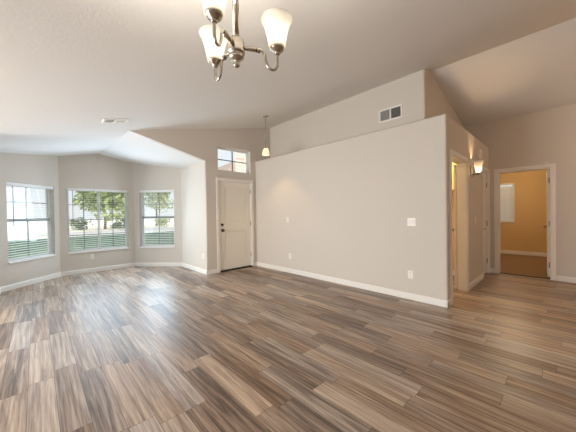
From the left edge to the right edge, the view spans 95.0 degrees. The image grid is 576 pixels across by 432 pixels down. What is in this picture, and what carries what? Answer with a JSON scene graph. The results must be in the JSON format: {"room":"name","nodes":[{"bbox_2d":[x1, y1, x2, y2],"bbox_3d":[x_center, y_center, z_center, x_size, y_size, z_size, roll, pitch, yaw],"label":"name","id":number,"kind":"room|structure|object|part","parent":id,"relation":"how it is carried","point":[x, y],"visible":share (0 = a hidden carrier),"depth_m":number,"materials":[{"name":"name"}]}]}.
{"room":"empty living room","nodes":[
{"label":"empty living room","id":0,"kind":"room"},
{"bbox_2d":[0,152,60,286],"bbox_3d":[-5.031,-0.089,5.109,0.160,2.800,1.181,-1,1,1],"label":"wall","id":1,"kind":"structure","parent":0,"point":[42,170],"depth_m":5.02,"materials":[{"name":"beige paint"}]},
{"bbox_2d":[7,185,55,263],"bbox_3d":[-5.004,0.117,5.126,0.157,1.462,0.920,-1,1,1],"label":"window","id":2,"kind":"structure","parent":1,"relation":"in","point":[47,191],"depth_m":5.37,"materials":[{"name":"white plastic"}]},
{"bbox_3d":[-5.073,-0.245,5.123,0.020,0.684,0.868,-1,1,1],"label":"sash","id":3,"kind":"part","parent":2,"relation":"part of","materials":[{"name":"white plastic"}]},
{"bbox_3d":[-5.028,0.075,5.126,0.014,0.046,0.868,-1,1,1],"label":"meeting rail","id":4,"kind":"part","parent":2,"relation":"part of","materials":[{"name":"grey plastic"}]},
{"bbox_3d":[-5.039,0.427,5.130,0.023,0.746,0.868,-1,1,1],"label":"sash","id":5,"kind":"part","parent":2,"relation":"part of","materials":[{"name":"white plastic"}]},
{"bbox_2d":[6,182,53,261],"bbox_3d":[-4.979,0.103,5.125,0.069,1.432,0.908,-1,1,1],"label":"window blind","id":6,"kind":"object","parent":2,"relation":"attached to","point":[12,184],"visible":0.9,"depth_m":5.06,"materials":[{"name":"white plastic"}]},
{"bbox_3d":[-4.974,0.807,5.133,0.048,0.024,0.900,-1,1,1],"label":"rail","id":7,"kind":"part","parent":6,"relation":"part of","materials":[{"name":"white plastic"}]},
{"bbox_3d":[-4.963,0.834,5.133,0.097,0.026,0.916,-1,1,1],"label":"sill","id":8,"kind":"part","parent":2,"relation":"part of","materials":[{"name":"white paint"}]},
{"bbox_3d":[-5.052,0.106,5.127,0.060,1.440,0.920,-1,1,1],"label":"frame","id":9,"kind":"part","parent":2,"relation":"part of","materials":[{"name":"white plastic"}]},
{"bbox_2d":[58,153,134,271],"bbox_3d":[-4.476,-0.160,6.247,1.428,2.900,0.160,-1,1,-44],"label":"wall","id":10,"kind":"structure","parent":0,"point":[88,171],"depth_m":6.12,"materials":[{"name":"beige paint"}]},
{"bbox_2d":[1,263,181,292],"bbox_3d":[-4.078,1.242,5.870,3.100,0.092,0.927,-1,1,-44],"label":"baseboard","id":11,"kind":"structure","parent":10,"relation":"attached to","point":[44,278],"depth_m":5.90,"materials":[{"name":"white paint"}]},
{"bbox_2d":[66,191,128,253],"bbox_3d":[-4.455,0.096,6.233,1.188,1.462,0.157,-1,1,-44],"label":"window","id":12,"kind":"structure","parent":10,"relation":"in","point":[67,194],"depth_m":6.26,"materials":[{"name":"white plastic"}]},
{"bbox_3d":[-4.680,0.090,6.075,0.593,1.388,0.023,-1,1,-44],"label":"sash","id":13,"kind":"part","parent":12,"relation":"part of","materials":[{"name":"white plastic"}]},
{"bbox_2d":[66,188,127,252],"bbox_3d":[-4.438,0.083,6.215,1.176,1.432,0.069,-1,1,-44],"label":"window blind","id":14,"kind":"object","parent":12,"relation":"attached to","point":[67,189],"visible":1,"depth_m":6.17,"materials":[{"name":"white plastic"}]},
{"bbox_3d":[-4.432,0.787,6.228,1.168,0.024,0.048,-1,1,-44],"label":"rail","id":15,"kind":"part","parent":14,"relation":"part of","materials":[{"name":"white plastic"}]},
{"bbox_3d":[-4.423,0.814,6.220,1.184,0.026,0.097,-1,1,-44],"label":"sill","id":16,"kind":"part","parent":12,"relation":"part of","materials":[{"name":"white paint"}]},
{"bbox_3d":[-4.303,0.080,6.466,0.593,1.388,0.020,-1,1,-44],"label":"sash","id":17,"kind":"part","parent":12,"relation":"part of","materials":[{"name":"white plastic"}]},
{"bbox_2d":[133,164,181,262],"bbox_3d":[-3.278,-0.134,6.719,1.242,2.800,0.160,-1,1,4],"label":"wall","id":18,"kind":"structure","parent":0,"point":[145,177],"depth_m":6.64,"materials":[{"name":"beige paint"}]},
{"bbox_2d":[140,193,174,247],"bbox_3d":[-3.297,0.073,6.699,0.910,1.462,0.157,-1,1,4],"label":"window","id":19,"kind":"structure","parent":18,"relation":"in","point":[142,194],"depth_m":6.75,"materials":[{"name":"white plastic"}]},
{"bbox_3d":[-3.294,0.061,6.747,0.910,1.440,0.060,-1,1,4],"label":"frame","id":20,"kind":"part","parent":19,"relation":"part of","materials":[{"name":"white plastic"}]},
{"bbox_2d":[139,190,174,246],"bbox_3d":[-3.299,0.060,6.679,0.898,1.432,0.058,-1,1,4],"label":"window blind","id":21,"kind":"object","parent":19,"relation":"attached to","point":[140,191],"visible":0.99,"depth_m":6.66,"materials":[{"name":"white plastic"}]},
{"bbox_3d":[-3.288,0.764,6.688,0.890,0.024,0.048,-1,1,4],"label":"rail","id":22,"kind":"part","parent":21,"relation":"part of","materials":[{"name":"white plastic"}]},
{"bbox_3d":[-3.288,0.791,6.677,0.906,0.026,0.097,-1,1,4],"label":"sill","id":23,"kind":"part","parent":19,"relation":"part of","materials":[{"name":"white paint"}]},
{"bbox_3d":[-3.296,0.030,6.722,0.858,0.046,0.014,-1,1,4],"label":"meeting rail","id":24,"kind":"part","parent":19,"relation":"part of","materials":[{"name":"grey plastic"}]},
{"bbox_3d":[-3.289,0.382,6.742,0.858,0.746,0.023,-1,1,4],"label":"sash","id":25,"kind":"part","parent":19,"relation":"part of","materials":[{"name":"white plastic"}]},
{"bbox_2d":[181,161,213,269],"bbox_3d":[-2.185,0.037,6.213,0.160,2.436,1.452,-1,1,-44],"label":"wall","id":26,"kind":"structure","parent":0,"point":[196,179],"depth_m":5.92,"materials":[{"name":"beige paint"}]},
{"bbox_2d":[182,263,207,274],"bbox_3d":[-2.187,1.210,6.122,0.014,0.092,1.356,-1,1,-44],"label":"baseboard","id":27,"kind":"structure","parent":26,"relation":"attached to","point":[188,266],"depth_m":6.04,"materials":[{"name":"white paint"}]},
{"bbox_2d":[130,128,269,268],"bbox_3d":[-1.595,-0.626,5.886,3.433,3.750,0.160,-1,1,-44],"label":"wall","id":28,"kind":"structure","parent":0,"point":[250,140],"depth_m":5.80,"materials":[{"name":"beige paint"}]},
{"bbox_2d":[207,262,256,274],"bbox_3d":[-1.246,1.196,6.092,1.336,0.092,0.014,-1,1,-44],"label":"baseboard","id":29,"kind":"structure","parent":28,"relation":"attached to","point":[213,271],"depth_m":5.73,"materials":[{"name":"white paint"}]},
{"bbox_2d":[218,147,248,173],"bbox_3d":[-1.308,-1.284,6.203,0.870,0.560,0.060,-1,1,-44],"label":"window","id":30,"kind":"structure","parent":28,"relation":"in","point":[220,148],"depth_m":6.22,"materials":[{"name":"white plastic"}]},
{"bbox_2d":[219,181,251,269],"bbox_3d":[-1.197,0.215,6.149,0.854,1.980,0.118,-1,1,-44],"label":"door","id":31,"kind":"structure","parent":28,"relation":"in","point":[235,221],"depth_m":6.14,"materials":[{"name":"white paint"}]},
{"bbox_2d":[216,177,254,272],"bbox_3d":[-1.256,0.192,6.195,0.994,2.097,0.176,-1,1,-44],"label":"trim","id":32,"kind":"structure","parent":28,"relation":"attached to","point":[250,182],"depth_m":6.01,"materials":[{"name":"white paint"}]},
{"bbox_2d":[0,253,575,431],"bbox_3d":[0.787,1.292,3.777,13.900,0.128,10.990,-1,1,-44],"label":"floor","id":33,"kind":"structure","parent":0,"point":[136,348],"depth_m":2.40,"materials":[{"name":"brown wood"}]},
{"bbox_2d":[221,265,252,271],"bbox_3d":[-1.231,1.225,6.198,0.850,0.030,0.180,-1,1,-44],"label":"threshold","id":34,"kind":"object","parent":33,"relation":"on","point":[249,265],"visible":0.53,"depth_m":6.11,"materials":[{"name":"brown metal"}]},
{"bbox_2d":[500,272,549,278],"bbox_3d":[4.574,1.156,5.120,0.045,0.012,0.740,-1,1,-44],"label":"threshold","id":35,"kind":"object","parent":33,"relation":"on","point":[500,272],"visible":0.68,"depth_m":5.10,"materials":[{"name":"brown wood"}]},
{"bbox_2d":[0,0,575,168],"bbox_3d":[-0.451,-1.761,2.678,10.628,1.315,10.890,-1,1,-44],"label":"ceiling","id":36,"kind":"structure","parent":0,"point":[67,67],"depth_m":2.99,"materials":[{"name":"white paint"}]},
{"bbox_2d":[101,119,128,122],"bbox_3d":[-2.572,-1.418,3.936,0.322,0.083,0.200,-1,1,-44],"label":"ceiling vent","id":37,"kind":"object","parent":36,"relation":"in","point":[103,120],"visible":1,"depth_m":3.92,"materials":[{"name":"white metal"}]},
{"bbox_2d":[199,0,292,81],"bbox_3d":[-0.238,-0.982,1.076,0.410,0.785,0.384,-1,1,-44],"label":"chandelier","id":38,"kind":"object","parent":36,"relation":"hanging from","point":[276,22],"visible":1,"depth_m":1.05,"materials":[{"name":"white glass"}]},
{"bbox_3d":[-0.324,-0.741,1.168,0.131,0.118,0.131,-1,1,-44],"label":"lamp shade","id":39,"kind":"part","parent":38,"relation":"part of","materials":[{"name":"white glass"}]},
{"bbox_3d":[-0.252,-0.739,0.895,0.131,0.118,0.131,-1,1,-44],"label":"lamp shade","id":40,"kind":"part","parent":38,"relation":"part of","materials":[{"name":"white glass"}]},
{"bbox_3d":[-0.272,-0.635,1.119,0.021,0.090,0.153,-1,1,-44],"label":"arm","id":41,"kind":"part","parent":38,"relation":"part of","materials":[{"name":"silver metal"}]},
{"bbox_3d":[-0.231,-0.634,0.961,0.021,0.089,0.146,-1,1,16],"label":"arm","id":42,"kind":"part","parent":38,"relation":"part of","materials":[{"name":"silver metal"}]},
{"bbox_3d":[-0.211,-1.008,1.046,0.024,0.649,0.025,-1,1,-44],"label":"stem","id":43,"kind":"part","parent":38,"relation":"part of","materials":[{"name":"silver metal"}]},
{"bbox_3d":[-0.112,-0.637,1.070,0.150,0.089,0.021,-1,1,-12],"label":"arm","id":44,"kind":"part","parent":38,"relation":"part of","materials":[{"name":"silver metal"}]},
{"bbox_3d":[-0.046,-0.745,1.083,0.131,0.118,0.131,-1,1,-44],"label":"lamp shade","id":45,"kind":"part","parent":38,"relation":"part of","materials":[{"name":"white glass"}]},
{"bbox_2d":[262,115,269,155],"bbox_3d":[-0.457,-1.648,5.398,0.160,0.813,0.160,-1,1,-44],"label":"pendant light","id":46,"kind":"object","parent":36,"relation":"hanging from","point":[265,152],"visible":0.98,"depth_m":5.38,"materials":[{"name":"white glass"}]},
{"bbox_3d":[-0.452,-1.314,5.401,0.160,0.145,0.160,-1,1,-44],"label":"lamp shade","id":47,"kind":"part","parent":46,"relation":"part of","materials":[{"name":"white glass"}]},
{"bbox_2d":[270,69,463,157],"bbox_3d":[1.673,-1.962,6.325,2.355,1.190,3.819,-1,1,-44],"label":"wall","id":48,"kind":"structure","parent":0,"point":[420,95],"depth_m":4.95,"materials":[{"name":"beige paint"}]},
{"bbox_2d":[379,104,401,122],"bbox_3d":[1.754,-1.751,4.530,0.012,0.220,0.410,-1,1,-44],"label":"air vent","id":49,"kind":"object","parent":48,"relation":"in","point":[394,112],"visible":1,"depth_m":4.52,"materials":[{"name":"white metal"}]},
{"bbox_2d":[255,114,488,299],"bbox_3d":[1.684,-0.093,6.019,2.853,2.580,4.228,-1,1,-44],"label":"wall partition","id":50,"kind":"structure","parent":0,"point":[348,203],"depth_m":4.40,"materials":[{"name":"beige paint"}]},
{"bbox_2d":[257,262,448,307],"bbox_3d":[0.681,1.178,5.028,0.014,0.092,4.212,-1,1,-44],"label":"baseboard","id":51,"kind":"structure","parent":50,"relation":"attached to","point":[435,301],"depth_m":4.37,"materials":[{"name":"white paint"}]},
{"bbox_2d":[408,270,412,278],"bbox_3d":[1.789,0.855,3.860,0.009,0.116,0.072,-1,1,-44],"label":"power outlet","id":52,"kind":"object","parent":50,"relation":"attached to","point":[410,273],"visible":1,"depth_m":3.85,"materials":[{"name":"white plastic"}]},
{"bbox_2d":[407,218,415,225],"bbox_3d":[1.791,0.087,3.834,0.012,0.116,0.116,-1,1,-44],"label":"light switch","id":53,"kind":"object","parent":50,"relation":"attached to","point":[410,221],"visible":1,"depth_m":3.83,"materials":[{"name":"white plastic"}]},
{"bbox_2d":[452,165,457,288],"bbox_3d":[2.971,0.172,4.603,0.172,2.018,0.770,-1,1,30],"label":"door","id":54,"kind":"structure","parent":50,"relation":"in","point":[455,166],"depth_m":4.30,"materials":[{"name":"white paint"}]},
{"bbox_3d":[2.946,0.172,4.618,0.035,2.018,0.770,0,1,35],"label":"panel","id":55,"kind":"part","parent":54,"relation":"part of","materials":[{"name":"white paint"}]},
{"bbox_2d":[449,149,468,304],"bbox_3d":[2.504,0.146,3.958,0.954,2.122,0.146,-1,1,-44],"label":"trim","id":56,"kind":"structure","parent":50,"relation":"attached to","point":[461,161],"depth_m":4.21,"materials":[{"name":"white paint"}]},
{"bbox_2d":[447,273,482,307],"bbox_3d":[2.903,1.152,4.246,2.154,0.092,0.014,-1,1,-44],"label":"baseboard","id":57,"kind":"structure","parent":50,"relation":"attached to","point":[473,283],"depth_m":4.45,"materials":[{"name":"white paint"}]},
{"bbox_2d":[470,160,483,176],"bbox_3d":[3.118,-0.779,4.347,0.148,0.245,0.174,-1,1,-44],"label":"wall sconce","id":58,"kind":"object","parent":50,"relation":"attached to","point":[478,164],"visible":1,"depth_m":4.32,"materials":[{"name":"white glass"}]},
{"bbox_3d":[3.066,-0.742,4.403,0.110,0.170,0.022,-1,1,-44],"label":"plate","id":59,"kind":"part","parent":58,"relation":"part of","materials":[{"name":"silver metal"}]},
{"bbox_3d":[3.127,-0.805,4.338,0.148,0.195,0.148,-1,1,-44],"label":"lamp shade","id":60,"kind":"part","parent":58,"relation":"part of","materials":[{"name":"white glass"}]},
{"bbox_2d":[478,149,481,159],"bbox_3d":[3.481,-1.118,4.784,0.140,0.170,0.044,-1,1,-44],"label":"door chime","id":61,"kind":"object","parent":50,"relation":"attached to","point":[479,150],"visible":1,"depth_m":4.74,"materials":[{"name":"white plastic"}]},
{"bbox_2d":[483,172,487,273],"bbox_3d":[3.898,0.145,5.243,0.534,2.028,0.088,-1,1,-44],"label":"door","id":62,"kind":"structure","parent":50,"relation":"in","point":[484,174],"depth_m":5.36,"materials":[{"name":"white paint"}]},
{"bbox_2d":[452,191,453,269],"bbox_3d":[2.839,-0.049,5.806,0.080,2.460,2.110,-1,1,-44],"label":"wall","id":63,"kind":"structure","parent":0,"point":[452,191],"depth_m":5.27,"materials":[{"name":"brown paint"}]},
{"bbox_2d":[452,162,455,190],"bbox_3d":[2.881,-0.871,5.449,0.320,0.750,1.490,-1,1,-44],"label":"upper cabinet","id":64,"kind":"object","parent":63,"relation":"attached to","point":[453,164],"visible":0.02,"depth_m":4.98,"materials":[{"name":"yellow wood"}]},
{"bbox_2d":[464,103,575,279],"bbox_3d":[5.450,-0.541,4.165,0.120,3.400,4.711,-1,1,-44],"label":"wall","id":65,"kind":"structure","parent":0,"point":[548,136],"depth_m":4.80,"materials":[{"name":"beige paint"}]},
{"bbox_2d":[482,166,489,277],"bbox_3d":[3.874,0.114,5.253,0.660,2.115,0.131,-1,1,-44],"label":"trim","id":66,"kind":"structure","parent":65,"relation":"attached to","point":[485,170],"depth_m":5.39,"materials":[{"name":"white paint"}]},
{"bbox_2d":[494,163,555,279],"bbox_3d":[4.561,0.109,5.112,0.146,2.107,0.884,-1,1,-44],"label":"trim","id":67,"kind":"structure","parent":65,"relation":"attached to","point":[497,241],"depth_m":4.95,"materials":[{"name":"white paint"}]},
{"bbox_2d":[490,268,575,282],"bbox_3d":[5.609,1.113,3.946,0.014,0.092,4.182,-1,1,-44],"label":"baseboard","id":68,"kind":"structure","parent":65,"relation":"attached to","point":[492,270],"depth_m":4.68,"materials":[{"name":"white paint"}]},
{"bbox_2d":[543,169,549,276],"bbox_3d":[5.079,0.128,5.184,0.091,2.000,0.764,0,1,43],"label":"door","id":69,"kind":"structure","parent":65,"relation":"in","point":[547,226],"depth_m":4.92,"materials":[{"name":"white paint"}]},
{"bbox_3d":[5.103,0.128,5.180,0.035,2.000,0.736,0,1,44],"label":"panel","id":70,"kind":"part","parent":69,"relation":"part of","materials":[{"name":"white paint"}]},
{"bbox_2d":[500,169,546,252],"bbox_3d":[6.742,-0.157,7.390,0.160,2.520,4.600,-1,1,-44],"label":"wall","id":71,"kind":"structure","parent":0,"point":[527,233],"depth_m":7.35,"materials":[{"name":"brown paint"}]},
{"bbox_2d":[500,183,513,221],"bbox_3d":[6.193,-0.389,7.897,0.058,1.117,0.878,-1,1,-44],"label":"window blind","id":72,"kind":"object","parent":71,"relation":"attached to","point":[506,192],"visible":0.34,"depth_m":7.69,"materials":[{"name":"white"}]},
{"bbox_2d":[501,250,546,256],"bbox_3d":[6.698,1.049,7.344,0.014,0.110,4.600,-1,1,-44],"label":"baseboard","id":73,"kind":"structure","parent":71,"relation":"attached to","point":[502,251],"depth_m":7.40,"materials":[{"name":"white paint"}]},
{"label":"outside","id":74,"kind":"structure","parent":0,"visible":0},
{"bbox_2d":[7,219,173,234],"bbox_3d":[-53.086,1.854,55.769,120.000,0.280,86.000,-1,1,-44],"label":"gravel yard","id":75,"kind":"structure","parent":74,"point":[37,225],"depth_m":38.36,"materials":[{"name":"white gravel"}]},
{"bbox_2d":[69,217,92,229],"bbox_3d":[-22.701,0.916,28.991,1.960,1.643,2.489,-1,1,27],"label":"shrub","id":76,"kind":"object","parent":75,"relation":"on","point":[79,226],"visible":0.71,"depth_m":28.74,"materials":[{"name":"green plant"}]},
{"bbox_2d":[73,191,124,228],"bbox_3d":[-20.664,-1.806,29.960,5.967,6.783,7.168,-1,1,-44],"label":"tree","id":77,"kind":"object","parent":75,"relation":"on","point":[92,206],"visible":0.48,"depth_m":28.58,"materials":[{"name":"green plant"}]},
{"bbox_2d":[110,222,124,228],"bbox_3d":[-19.507,1.107,30.433,1.829,1.040,1.376,-1,1,-44],"label":"shrub","id":78,"kind":"object","parent":75,"relation":"on","point":[115,223],"visible":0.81,"depth_m":30.15,"materials":[{"name":"green plant"}]},
{"bbox_2d":[144,192,173,225],"bbox_3d":[-18.498,-1.939,36.300,5.746,6.841,5.744,-1,1,-44],"label":"tree","id":79,"kind":"object","parent":75,"relation":"on","point":[162,197],"visible":0.35,"depth_m":35.73,"materials":[{"name":"green plant"}]},
{"bbox_3d":[-18.513,-2.881,36.289,5.746,4.956,5.744,-1,1,-44],"label":"crown","id":80,"kind":"part","parent":79,"relation":"part of","materials":[{"name":"green plant"}]},
{"bbox_2d":[154,218,170,226],"bbox_3d":[-15.983,0.705,33.676,2.149,1.538,2.689,-1,1,-44],"label":"shrub","id":81,"kind":"object","parent":75,"relation":"on","point":[161,222],"visible":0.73,"depth_m":33.42,"materials":[{"name":"green plant"}]},
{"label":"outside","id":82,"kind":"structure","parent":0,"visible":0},
{"bbox_2d":[8,231,173,258],"bbox_3d":[-11.434,1.709,12.048,120.000,0.250,17.770,-1,1,-44],"label":"lawn","id":83,"kind":"structure","parent":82,"point":[74,240],"depth_m":15.29,"materials":[{"name":"green plant"}]},
{"bbox_2d":[218,162,235,171],"bbox_3d":[-4.042,-1.882,25.505,9.600,6.500,8.500,-1,1,-44],"label":"house","id":84,"kind":"structure","parent":83,"relation":"on","point":[228,167],"depth_m":22.27,"materials":[{"name":"beige paint"}]},
{"bbox_2d":[235,152,245,172],"bbox_3d":[-2.168,-2.183,14.033,6.300,7.300,7.300,-1,1,-44],"label":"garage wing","id":85,"kind":"object","parent":83,"relation":"on","point":[239,157],"visible":0.02,"depth_m":9.79},
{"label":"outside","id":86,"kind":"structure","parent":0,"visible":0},
{"bbox_2d":[8,230,169,240],"bbox_3d":[-18.080,1.729,19.024,120.000,0.260,1.500,-1,1,-44],"label":"sidewalk","id":87,"kind":"structure","parent":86,"point":[167,230],"depth_m":20.07,"materials":[{"name":"concrete"}]},
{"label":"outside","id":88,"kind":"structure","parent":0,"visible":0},
{"bbox_2d":[8,227,173,238],"bbox_3d":[-21.012,1.755,22.102,120.000,0.230,7.000,-1,1,-44],"label":"street","id":89,"kind":"structure","parent":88,"point":[168,228],"depth_m":24.68,"materials":[{"name":"grey asphalt"}]}
]}

